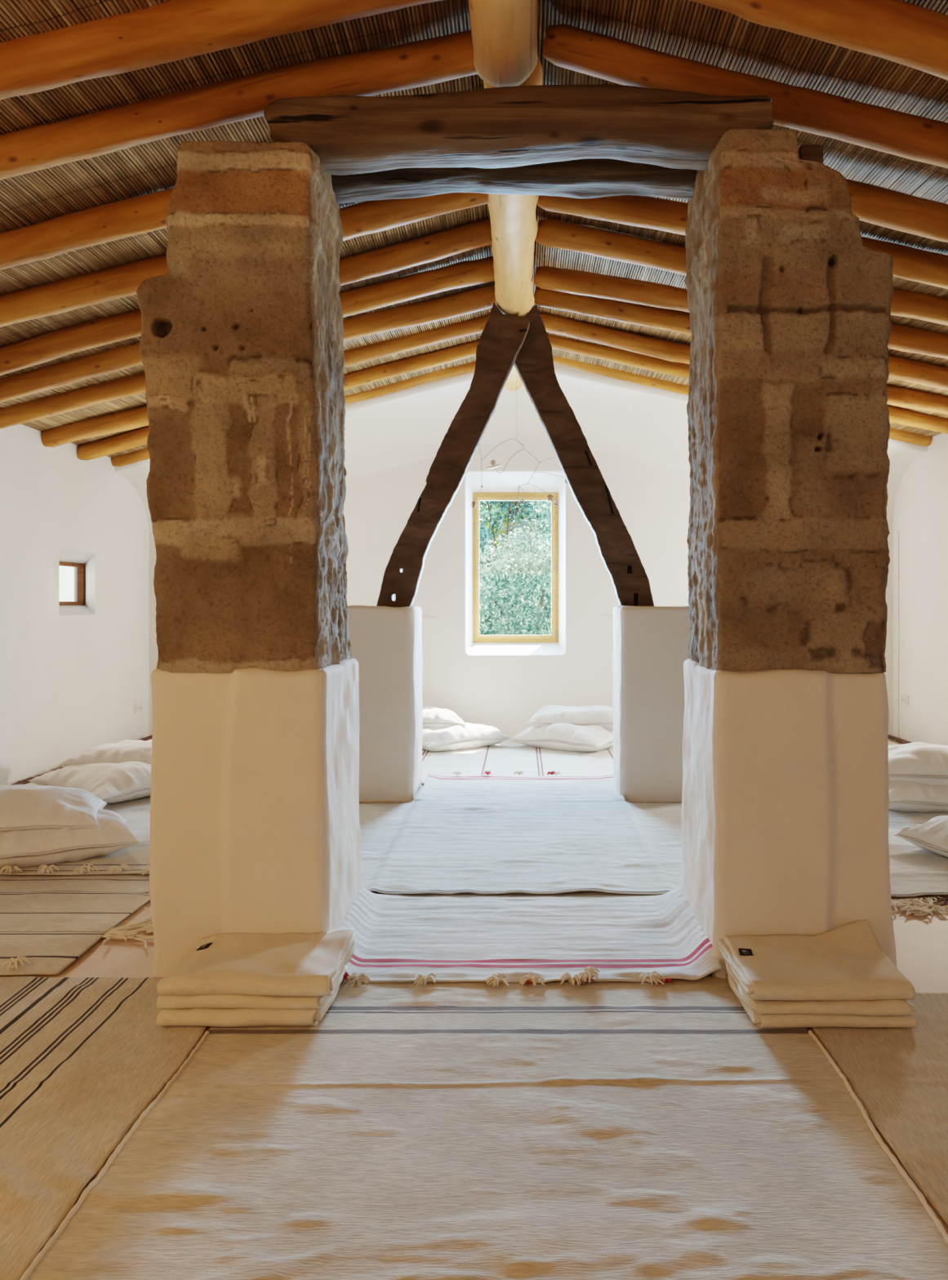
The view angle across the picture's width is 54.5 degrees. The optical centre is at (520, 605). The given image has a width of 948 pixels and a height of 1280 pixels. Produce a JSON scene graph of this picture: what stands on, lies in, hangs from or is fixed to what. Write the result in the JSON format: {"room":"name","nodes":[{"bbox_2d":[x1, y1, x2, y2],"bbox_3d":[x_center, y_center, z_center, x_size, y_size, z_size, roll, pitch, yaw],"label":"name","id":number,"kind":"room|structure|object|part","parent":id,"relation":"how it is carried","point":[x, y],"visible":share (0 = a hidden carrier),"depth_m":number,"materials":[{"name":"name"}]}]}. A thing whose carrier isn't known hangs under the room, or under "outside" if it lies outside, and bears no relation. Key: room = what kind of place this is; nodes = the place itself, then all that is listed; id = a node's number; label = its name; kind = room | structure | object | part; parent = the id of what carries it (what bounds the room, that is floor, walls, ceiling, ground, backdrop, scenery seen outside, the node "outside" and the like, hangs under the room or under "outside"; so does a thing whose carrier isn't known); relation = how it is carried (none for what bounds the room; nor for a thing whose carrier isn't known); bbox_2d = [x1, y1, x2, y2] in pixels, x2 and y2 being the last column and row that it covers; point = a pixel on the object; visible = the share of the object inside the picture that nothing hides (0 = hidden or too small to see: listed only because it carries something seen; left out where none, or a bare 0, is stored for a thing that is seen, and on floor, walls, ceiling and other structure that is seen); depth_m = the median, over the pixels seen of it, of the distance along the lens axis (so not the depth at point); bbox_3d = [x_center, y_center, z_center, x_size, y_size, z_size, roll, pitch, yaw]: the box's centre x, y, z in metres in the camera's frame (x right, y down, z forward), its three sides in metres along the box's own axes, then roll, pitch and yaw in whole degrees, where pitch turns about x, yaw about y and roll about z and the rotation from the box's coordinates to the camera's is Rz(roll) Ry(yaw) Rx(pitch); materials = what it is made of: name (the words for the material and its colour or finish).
{"room":"meditation room","nodes":[
{"label":"meditation room","id":0,"kind":"room"},
{"bbox_2d":[0,423,149,785],"bbox_3d":[-4.130,-0.005,3.625,0.360,2.910,12.450,0,0,0],"label":"wall","id":1,"kind":"structure","parent":0,"point":[73,677],"depth_m":7.97,"materials":[{"name":"white paint"}]},
{"bbox_2d":[58,561,84,604],"bbox_3d":[-4.230,-0.200,8.366,0.060,0.400,0.989,0,0,0],"label":"window","id":2,"kind":"structure","parent":1,"relation":"in","point":[71,575],"depth_m":8.64,"materials":[{"name":"brown wood"}]},
{"bbox_3d":[-4.237,-0.200,8.366,0.005,0.340,0.909,0,0,0],"label":"pane","id":3,"kind":"part","parent":2,"relation":"part of","materials":[{"name":"clear glass"}]},
{"bbox_2d":[133,702,142,713],"bbox_3d":[-3.943,1.058,9.460,0.014,0.100,0.170,0,0,0],"label":"power outlet","id":4,"kind":"object","parent":1,"relation":"attached to","point":[137,707],"visible":1,"depth_m":9.44,"materials":[{"name":"white plastic"}]},
{"bbox_2d":[0,0,947,457],"bbox_3d":[-0.001,-1.930,3.700,8.149,1.084,12.600,0,0,0],"label":"ceiling","id":5,"kind":"structure","parent":0,"point":[36,100],"depth_m":4.12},
{"bbox_2d":[0,187,173,270],"bbox_3d":[-2.031,-1.849,4.457,3.902,1.107,0.181,0,0,0],"label":"rafter","id":6,"kind":"object","parent":5,"relation":"attached to","point":[102,224],"visible":0.36,"depth_m":4.39,"materials":[{"name":"brown wood"}]},
{"bbox_2d":[0,0,443,99],"bbox_3d":[-2.034,-1.910,3.341,3.893,1.031,0.227,0,0,0],"label":"rafter","id":7,"kind":"object","parent":5,"relation":"attached to","point":[175,30],"visible":0.91,"depth_m":3.27,"materials":[{"name":"brown wood"}]},
{"bbox_2d":[0,30,477,179],"bbox_3d":[-2.031,-1.859,3.796,3.899,1.050,0.193,0,0,0],"label":"rafter","id":8,"kind":"object","parent":5,"relation":"attached to","point":[433,60],"visible":0.86,"depth_m":3.74,"materials":[{"name":"brown wood"}]},
{"bbox_2d":[0,192,488,327],"bbox_3d":[-2.029,-1.845,5.097,3.893,1.099,0.205,0,0,0],"label":"rafter","id":9,"kind":"object","parent":5,"relation":"attached to","point":[367,217],"visible":0.43,"depth_m":5.04,"materials":[{"name":"brown wood"}]},
{"bbox_2d":[0,217,492,375],"bbox_3d":[-2.033,-1.855,5.766,3.890,1.148,0.198,0,0,0],"label":"rafter","id":10,"kind":"object","parent":5,"relation":"attached to","point":[46,347],"visible":0.59,"depth_m":5.69,"materials":[{"name":"brown wood"}]},
{"bbox_2d":[0,255,494,402],"bbox_3d":[-2.032,-1.848,6.288,3.897,1.085,0.177,0,0,0],"label":"rafter","id":11,"kind":"object","parent":5,"relation":"attached to","point":[460,274],"visible":0.58,"depth_m":6.22,"materials":[{"name":"brown wood"}]},
{"bbox_2d":[0,283,496,428],"bbox_3d":[-2.034,-1.871,6.870,3.906,1.091,0.202,0,0,0],"label":"rafter","id":12,"kind":"object","parent":5,"relation":"attached to","point":[476,300],"visible":0.46,"depth_m":6.81,"materials":[{"name":"brown wood"}]},
{"bbox_2d":[40,311,488,447],"bbox_3d":[-2.034,-1.887,7.614,3.904,1.146,0.181,0,0,0],"label":"rafter","id":13,"kind":"object","parent":5,"relation":"attached to","point":[137,417],"visible":0.41,"depth_m":7.55,"materials":[{"name":"brown wood"}]},
{"bbox_2d":[76,338,479,460],"bbox_3d":[-2.027,-1.865,8.204,3.892,1.129,0.171,0,0,0],"label":"rafter","id":14,"kind":"object","parent":5,"relation":"attached to","point":[131,439],"visible":0.46,"depth_m":8.15,"materials":[{"name":"brown wood"}]},
{"bbox_2d":[111,359,475,466],"bbox_3d":[-2.032,-1.913,8.902,3.899,1.137,0.161,0,0,0],"label":"rafter","id":15,"kind":"object","parent":5,"relation":"attached to","point":[129,458],"visible":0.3,"depth_m":8.85,"materials":[{"name":"brown wood"}]},
{"bbox_2d":[468,0,537,87],"bbox_3d":[-0.054,-2.251,2.100,0.302,0.295,3.400,0,0,0],"label":"ridge beam","id":16,"kind":"structure","parent":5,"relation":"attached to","point":[504,33],"depth_m":3.48,"materials":[{"name":"brown wood"}]},
{"bbox_2d":[503,364,522,391],"bbox_3d":[-0.078,-2.317,8.355,0.275,0.272,2.850,0,1,-1],"label":"pole","id":17,"kind":"object","parent":5,"relation":"attached to","point":[513,381],"visible":0.09,"depth_m":9.05,"materials":[{"name":"beige wood"}]},
{"bbox_2d":[473,387,564,517],"bbox_3d":[0.003,-1.454,8.300,0.908,1.398,0.149,0,0,0],"label":"mobile","id":18,"kind":"object","parent":17,"relation":"hanging from","point":[499,464],"visible":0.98,"depth_m":8.30,"materials":[{"name":"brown metal"}]},
{"bbox_2d":[533,266,947,359],"bbox_3d":[2.031,-1.912,6.289,3.889,0.832,0.189,0,0,0],"label":"rafter","id":19,"kind":"object","parent":5,"relation":"attached to","point":[901,338],"visible":0.5,"depth_m":6.23,"materials":[{"name":"brown wood"}]},
{"bbox_2d":[533,286,947,390],"bbox_3d":[2.033,-1.924,6.885,3.884,0.930,0.184,0,0,0],"label":"rafter","id":20,"kind":"object","parent":5,"relation":"attached to","point":[926,374],"visible":0.48,"depth_m":6.81,"materials":[{"name":"brown wood"}]},
{"bbox_2d":[535,218,947,325],"bbox_3d":[2.032,-1.954,5.761,3.886,0.923,0.191,0,0,0],"label":"rafter","id":21,"kind":"object","parent":5,"relation":"attached to","point":[606,244],"visible":0.49,"depth_m":5.69,"materials":[{"name":"brown wood"}]},
{"bbox_2d":[536,195,947,288],"bbox_3d":[2.033,-1.925,5.104,3.895,0.880,0.190,0,0,0],"label":"rafter","id":22,"kind":"object","parent":5,"relation":"attached to","point":[911,264],"visible":0.42,"depth_m":5.04,"materials":[{"name":"brown wood"}]},
{"bbox_2d":[552,353,932,445],"bbox_3d":[2.035,-2.036,8.892,3.888,0.987,0.166,0,0,0],"label":"rafter","id":23,"kind":"object","parent":5,"relation":"attached to","point":[895,434],"visible":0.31,"depth_m":8.85,"materials":[{"name":"brown wood"}]},
{"bbox_2d":[538,311,947,414],"bbox_3d":[2.036,-1.985,7.630,3.887,0.921,0.176,0,0,0],"label":"rafter","id":24,"kind":"object","parent":5,"relation":"attached to","point":[664,349],"visible":0.52,"depth_m":7.58,"materials":[{"name":"brown wood"}]},
{"bbox_2d":[542,23,947,168],"bbox_3d":[2.035,-1.868,3.813,3.890,1.074,0.179,0,0,0],"label":"rafter","id":25,"kind":"object","parent":5,"relation":"attached to","point":[882,129],"visible":0.84,"depth_m":3.75,"materials":[{"name":"brown wood"}]},
{"bbox_2d":[546,333,947,434],"bbox_3d":[2.033,-1.991,8.203,3.890,0.942,0.176,0,0,0],"label":"rafter","id":26,"kind":"object","parent":5,"relation":"attached to","point":[898,415],"visible":0.33,"depth_m":8.15,"materials":[{"name":"brown wood"}]},
{"bbox_2d":[688,0,947,80],"bbox_3d":[2.035,-1.816,3.199,3.911,1.215,0.196,0,0,0],"label":"rafter","id":27,"kind":"object","parent":5,"relation":"attached to","point":[903,33],"visible":1,"depth_m":3.15,"materials":[{"name":"brown wood"}]},
{"bbox_2d":[845,178,947,242],"bbox_3d":[2.029,-1.836,4.453,3.895,1.016,0.183,0,0,0],"label":"rafter","id":28,"kind":"object","parent":5,"relation":"attached to","point":[882,206],"visible":0.24,"depth_m":4.39,"materials":[{"name":"brown wood"}]},
{"bbox_2d":[0,0,947,450],"bbox_3d":[0.000,-1.927,3.650,9.100,1.247,13.100,0,0,0],"label":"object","id":29,"kind":"object","parent":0,"point":[100,1],"depth_m":3.91,"materials":[{"name":"brown"}]},
{"bbox_2d":[0,738,947,1250],"bbox_3d":[0.000,1.525,3.700,8.700,0.250,13.200,0,0,0],"label":"floor","id":30,"kind":"structure","parent":0,"point":[921,942],"depth_m":3.68,"materials":[{"name":"beige concrete"}]},
{"bbox_2d":[0,797,150,875],"bbox_3d":[-2.688,1.347,6.313,2.157,0.055,3.400,0,0,0],"label":"rug","id":31,"kind":"object","parent":30,"relation":"on","point":[135,858],"visible":0.16,"depth_m":4.91,"materials":[{"name":"white fabric"}]},
{"bbox_2d":[0,808,138,869],"bbox_3d":[-2.600,1.257,5.010,0.886,0.231,0.606,0,0,-29],"label":"pillow","id":32,"kind":"object","parent":31,"relation":"on","point":[19,848],"visible":0.85,"depth_m":4.83,"materials":[{"name":"white fabric"}]},
{"bbox_2d":[0,784,106,832],"bbox_3d":[-2.776,1.130,5.042,0.885,0.282,0.606,0,0,-21],"label":"pillow","id":33,"kind":"object","parent":32,"relation":"on","point":[24,807],"visible":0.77,"depth_m":4.92,"materials":[{"name":"white fabric"}]},
{"bbox_2d":[0,873,153,975],"bbox_3d":[-2.596,1.370,4.125,2.323,0.051,1.361,0,0,0],"label":"rug","id":34,"kind":"object","parent":30,"relation":"on","point":[47,922],"visible":0.78,"depth_m":4.08,"materials":[{"name":"beige fabric"}]},
{"bbox_2d":[9,734,152,797],"bbox_3d":[-2.941,1.359,8.053,1.900,0.042,3.126,0,0,0],"label":"rug","id":35,"kind":"object","parent":30,"relation":"on","point":[25,781],"visible":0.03,"depth_m":7.08,"materials":[{"name":"fabric"}]},
{"bbox_2d":[28,760,151,803],"bbox_3d":[-2.960,1.238,6.600,0.986,0.239,0.666,0,0,36],"label":"pillow","id":36,"kind":"object","parent":35,"relation":"on","point":[111,783],"visible":0.74,"depth_m":6.36,"materials":[{"name":"white fabric"}]},
{"bbox_2d":[57,739,151,767],"bbox_3d":[-2.857,1.153,6.880,0.926,0.253,0.606,0,0,4],"label":"pillow","id":37,"kind":"object","parent":36,"relation":"on","point":[126,750],"visible":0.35,"depth_m":6.67,"materials":[{"name":"white fabric"}]},
{"bbox_2d":[0,976,207,1279],"bbox_3d":[-2.118,1.388,2.165,2.182,0.026,2.539,0,0,0],"label":"rug","id":38,"kind":"object","parent":30,"relation":"on","point":[82,1059],"visible":0.84,"depth_m":2.67,"materials":[{"name":"beige fabric"}]},
{"bbox_2d":[136,140,361,977],"bbox_3d":[-1.097,-0.256,3.829,0.764,3.312,0.860,0,0,0],"label":"stone pillar","id":39,"kind":"structure","parent":30,"relation":"on","point":[255,824],"depth_m":3.46,"materials":[{"name":"stone"}]},
{"bbox_2d":[330,158,697,204],"bbox_3d":[-0.048,-1.920,4.094,1.870,0.226,0.258,0,0,0],"label":"crossbeam","id":40,"kind":"object","parent":39,"relation":"on","point":[588,178],"visible":0.54,"depth_m":4.02,"materials":[{"name":"wood"}]},
{"bbox_2d":[263,84,773,175],"bbox_3d":[-0.008,-1.910,3.697,1.989,0.300,0.292,0,0,0],"label":"crossbeam","id":41,"kind":"object","parent":39,"relation":"on","point":[518,126],"visible":0.91,"depth_m":3.57,"materials":[{"name":"brown wood"}]},
{"bbox_2d":[347,605,422,801],"bbox_3d":[-1.094,0.700,6.889,0.679,1.400,0.700,0,0,0],"label":"pillar","id":42,"kind":"structure","parent":30,"relation":"on","point":[386,642],"depth_m":6.55,"materials":[{"name":"white paint"}]},
{"bbox_2d":[376,302,529,607],"bbox_3d":[-0.500,-1.091,6.760,1.128,2.249,0.152,0,0,0],"label":"strut","id":43,"kind":"object","parent":42,"relation":"on","point":[503,336],"visible":0.97,"depth_m":6.70,"materials":[{"name":"black wood"}]},
{"bbox_2d":[483,56,542,316],"bbox_3d":[-0.043,-2.260,5.365,0.291,0.290,3.070,0,0,0],"label":"ridge beam","id":44,"kind":"structure","parent":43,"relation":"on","point":[513,224],"depth_m":5.51,"materials":[{"name":"beige wood"}]},
{"bbox_2d":[20,976,947,1279],"bbox_3d":[-0.039,1.385,2.164,2.000,0.024,2.544,0,0,0],"label":"rug","id":45,"kind":"object","parent":30,"relation":"on","point":[594,1130],"visible":0.88,"depth_m":2.32,"materials":[{"name":"beige fabric"}]},
{"bbox_3d":[-1.021,1.385,1.938,0.029,0.024,2.086,0,0,0],"label":"edge cord","id":46,"kind":"part","parent":45,"relation":"part of","materials":[{"name":"beige fabric"}]},
{"bbox_2d":[155,965,348,1026],"bbox_3d":[-0.920,1.351,3.208,0.556,0.068,0.448,0,0,0],"label":"folded blanket","id":47,"kind":"object","parent":45,"relation":"on","point":[213,1017],"visible":0.37,"depth_m":3.00,"materials":[{"name":"fabric"}]},
{"bbox_2d":[155,994,325,1008],"bbox_3d":[-0.924,1.305,3.203,0.555,0.052,0.405,0,0,-1],"label":"folded blanket","id":48,"kind":"object","parent":47,"relation":"on","point":[223,1001],"visible":0.36,"depth_m":3.01,"materials":[{"name":"fabric"}]},
{"bbox_2d":[156,927,355,995],"bbox_3d":[-0.907,1.244,3.212,0.597,0.089,0.424,0,0,0],"label":"folded blanket","id":49,"kind":"object","parent":48,"relation":"on","point":[265,964],"visible":1,"depth_m":3.12,"materials":[{"name":"fabric"}]},
{"bbox_3d":[0.939,1.385,1.946,0.029,0.023,2.082,0,0,0],"label":"edge cord","id":50,"kind":"part","parent":45,"relation":"part of","materials":[{"name":"beige fabric"}]},
{"bbox_2d":[422,738,613,784],"bbox_3d":[0.001,1.386,8.407,4.020,0.021,2.529,0,0,0],"label":"rug","id":51,"kind":"object","parent":30,"relation":"on","point":[505,757],"visible":0.26,"depth_m":8.13,"materials":[{"name":"white fabric"}]},
{"bbox_2d":[422,722,511,751],"bbox_3d":[-0.660,1.277,9.020,0.956,0.234,0.626,0,0,-36],"label":"pillow","id":52,"kind":"object","parent":51,"relation":"on","point":[469,735],"visible":0.73,"depth_m":8.79,"materials":[{"name":"white fabric"}]},
{"bbox_2d":[422,706,466,728],"bbox_3d":[-0.980,1.129,9.080,0.806,0.234,0.566,0,0,-12],"label":"pillow","id":53,"kind":"object","parent":52,"relation":"on","point":[432,717],"visible":0.32,"depth_m":8.88,"materials":[{"name":"white fabric"}]},
{"bbox_2d":[507,722,613,751],"bbox_3d":[0.470,1.262,8.970,1.006,0.262,0.646,0,0,33],"label":"pillow","id":54,"kind":"object","parent":51,"relation":"on","point":[562,736],"visible":0.84,"depth_m":8.72,"materials":[{"name":"white fabric"}]},
{"bbox_2d":[525,705,613,731],"bbox_3d":[0.580,1.114,9.120,0.966,0.245,0.626,0,0,12],"label":"pillow","id":55,"kind":"object","parent":54,"relation":"on","point":[599,715],"visible":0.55,"depth_m":8.89,"materials":[{"name":"white fabric"}]},
{"bbox_2d":[143,800,947,915],"bbox_3d":[0.873,1.374,5.255,5.364,0.042,2.341,0,0,0],"label":"rug","id":56,"kind":"object","parent":30,"relation":"on","point":[620,846],"visible":0.57,"depth_m":5.13,"materials":[{"name":"white fabric"}]},
{"bbox_2d":[337,770,721,986],"bbox_3d":[-0.003,1.339,5.380,1.495,0.110,4.131,0,0,0],"label":"rug","id":57,"kind":"object","parent":56,"relation":"on","point":[583,936],"visible":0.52,"depth_m":3.84,"materials":[{"name":"white fabric"}]},
{"bbox_2d":[888,780,947,813],"bbox_3d":[2.820,1.263,6.360,0.956,0.251,0.666,0,0,-6],"label":"pillow","id":58,"kind":"object","parent":56,"relation":"on","point":[904,796],"visible":0.41,"depth_m":6.06,"materials":[{"name":"white fabric"}]},
{"bbox_2d":[888,742,947,786],"bbox_3d":[2.840,1.106,6.420,0.956,0.273,0.626,0,0,8],"label":"pillow","id":59,"kind":"object","parent":58,"relation":"on","point":[922,762],"visible":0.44,"depth_m":6.19,"materials":[{"name":"white fabric"}]},
{"bbox_2d":[893,815,947,857],"bbox_3d":[2.620,1.285,5.120,0.846,0.208,0.587,0,0,-24],"label":"pillow","id":60,"kind":"object","parent":56,"relation":"on","point":[931,835],"visible":1,"depth_m":5.08,"materials":[{"name":"white fabric"}]},
{"bbox_2d":[612,605,690,801],"bbox_3d":[1.066,0.699,6.883,0.725,1.402,0.698,0,0,0],"label":"pillar","id":61,"kind":"structure","parent":30,"relation":"on","point":[651,643],"depth_m":6.56,"materials":[{"name":"white paint"}]},
{"bbox_2d":[513,304,653,606],"bbox_3d":[0.446,-1.113,6.920,1.100,2.274,0.153,0,0,0],"label":"strut","id":62,"kind":"object","parent":61,"relation":"on","point":[534,363],"visible":0.88,"depth_m":6.85,"materials":[{"name":"black wood"}]},
{"bbox_2d":[679,128,896,977],"bbox_3d":[1.073,-0.282,3.832,0.715,3.364,0.834,0,0,0],"label":"stone pillar","id":63,"kind":"structure","parent":30,"relation":"on","point":[785,793],"depth_m":3.47,"materials":[{"name":"stone"}]},
{"bbox_2d":[811,992,947,1226],"bbox_3d":[2.076,1.389,2.101,2.261,0.018,2.421,0,0,0],"label":"rug","id":64,"kind":"object","parent":30,"relation":"on","point":[899,1076],"visible":0.69,"depth_m":2.67,"materials":[{"name":"beige fabric"}]},
{"bbox_2d":[724,968,917,1027],"bbox_3d":[1.021,1.354,3.191,0.550,0.062,0.414,0,0,0],"label":"folded blanket","id":65,"kind":"object","parent":64,"relation":"on","point":[762,1020],"visible":0.29,"depth_m":2.99,"materials":[{"name":"fabric"}]},
{"bbox_2d":[724,960,916,1015],"bbox_3d":[1.015,1.309,3.182,0.549,0.052,0.427,0,0,1],"label":"folded blanket","id":66,"kind":"object","parent":65,"relation":"on","point":[887,1006],"visible":0.39,"depth_m":2.98,"materials":[{"name":"fabric"}]},
{"bbox_2d":[716,919,915,1000],"bbox_3d":[1.008,1.231,3.199,0.555,0.128,0.437,0,0,0],"label":"folded blanket","id":67,"kind":"object","parent":66,"relation":"on","point":[846,962],"visible":1,"depth_m":3.14,"materials":[{"name":"fabric"}]},
{"bbox_2d":[888,734,911,745],"bbox_3d":[2.942,1.360,8.055,1.920,0.044,3.122,0,0,0],"label":"rug","id":68,"kind":"object","parent":30,"relation":"on","point":[890,737],"visible":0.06,"depth_m":9.15,"materials":[{"name":"fabric"}]},
{"bbox_2d":[149,434,893,737],"bbox_3d":[0.000,-0.550,10.110,8.500,4.000,0.720,0,0,0],"label":"wall","id":69,"kind":"structure","parent":0,"point":[501,686],"depth_m":9.75,"materials":[{"name":"white paint"}]},
{"bbox_2d":[472,492,558,642],"bbox_3d":[-0.060,-0.419,10.180,0.947,1.665,0.120,0,0,0],"label":"window","id":70,"kind":"structure","parent":69,"relation":"in","point":[482,496],"depth_m":10.17,"materials":[{"name":"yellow wood"}]},
{"bbox_2d":[115,362,927,531],"bbox_3d":[0.000,-1.563,9.344,8.000,1.793,0.837,0,0,0],"label":"gable","id":71,"kind":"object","parent":69,"relation":"attached to","point":[615,416],"depth_m":9.48,"materials":[{"name":"white paint"}]},
{"bbox_2d":[893,432,947,745],"bbox_3d":[4.250,-0.085,3.625,0.600,3.070,12.450,0,0,0],"label":"wall","id":72,"kind":"structure","parent":0,"point":[920,509],"depth_m":9.02,"materials":[{"name":"white paint"}]},
{"bbox_2d":[897,530,898,737],"bbox_3d":[3.943,0.311,9.600,0.014,2.178,0.024,0,0,0],"label":"cable trunking","id":73,"kind":"object","parent":72,"relation":"attached to","point":[897,531],"visible":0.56,"depth_m":9.59,"materials":[{"name":"white paint"}]},
{"bbox_2d":[900,694,908,705],"bbox_3d":[3.943,0.974,9.440,0.014,0.100,0.170,0,0,0],"label":"power outlet","id":74,"kind":"object","parent":72,"relation":"attached to","point":[904,699],"visible":1,"depth_m":9.43,"materials":[{"name":"white plastic"}]},
{"label":"outside","id":75,"kind":"structure","parent":0,"visible":0},
{"bbox_2d":[479,503,551,635],"bbox_3d":[0.000,-1.948,27.900,44.000,10.695,34.000,0,0,0],"label":"hillside","id":76,"kind":"structure","parent":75,"point":[539,601],"depth_m":20.45,"materials":[{"name":"green plant"}]},
{"bbox_2d":[479,501,494,561],"bbox_3d":[-2.368,-0.765,17.175,3.764,5.077,3.128,0,0,4],"label":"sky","id":77,"kind":"structure","parent":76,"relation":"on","point":[482,540],"depth_m":17.31,"materials":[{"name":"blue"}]},
{"bbox_2d":[479,501,547,551],"bbox_3d":[0.637,-2.424,24.588,3.699,3.598,3.453,0,0,0],"label":"tree","id":78,"kind":"object","parent":76,"relation":"on","point":[501,531],"visible":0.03,"depth_m":23.98,"materials":[{"name":"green plant"}]},
{"bbox_2d":[479,528,551,635],"bbox_3d":[0.123,0.707,14.181,3.269,3.815,2.665,0,0,14],"label":"tree","id":79,"kind":"object","parent":76,"relation":"on","point":[542,567],"visible":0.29,"depth_m":13.69,"materials":[{"name":"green plant"}]},
{"bbox_2d":[479,501,551,613],"bbox_3d":[-0.170,-1.380,20.532,4.763,4.209,3.551,0,0,0],"label":"tree","id":80,"kind":"object","parent":76,"relation":"on","point":[507,528],"visible":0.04,"depth_m":20.93,"materials":[{"name":"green plant"}]},
{"bbox_2d":[518,501,551,619],"bbox_3d":[1.587,-0.570,17.490,3.157,4.328,3.094,0,0,43],"label":"tree","id":81,"kind":"object","parent":76,"relation":"on","point":[542,514],"visible":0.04,"depth_m":17.40,"materials":[{"name":"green plant"}]}
]}

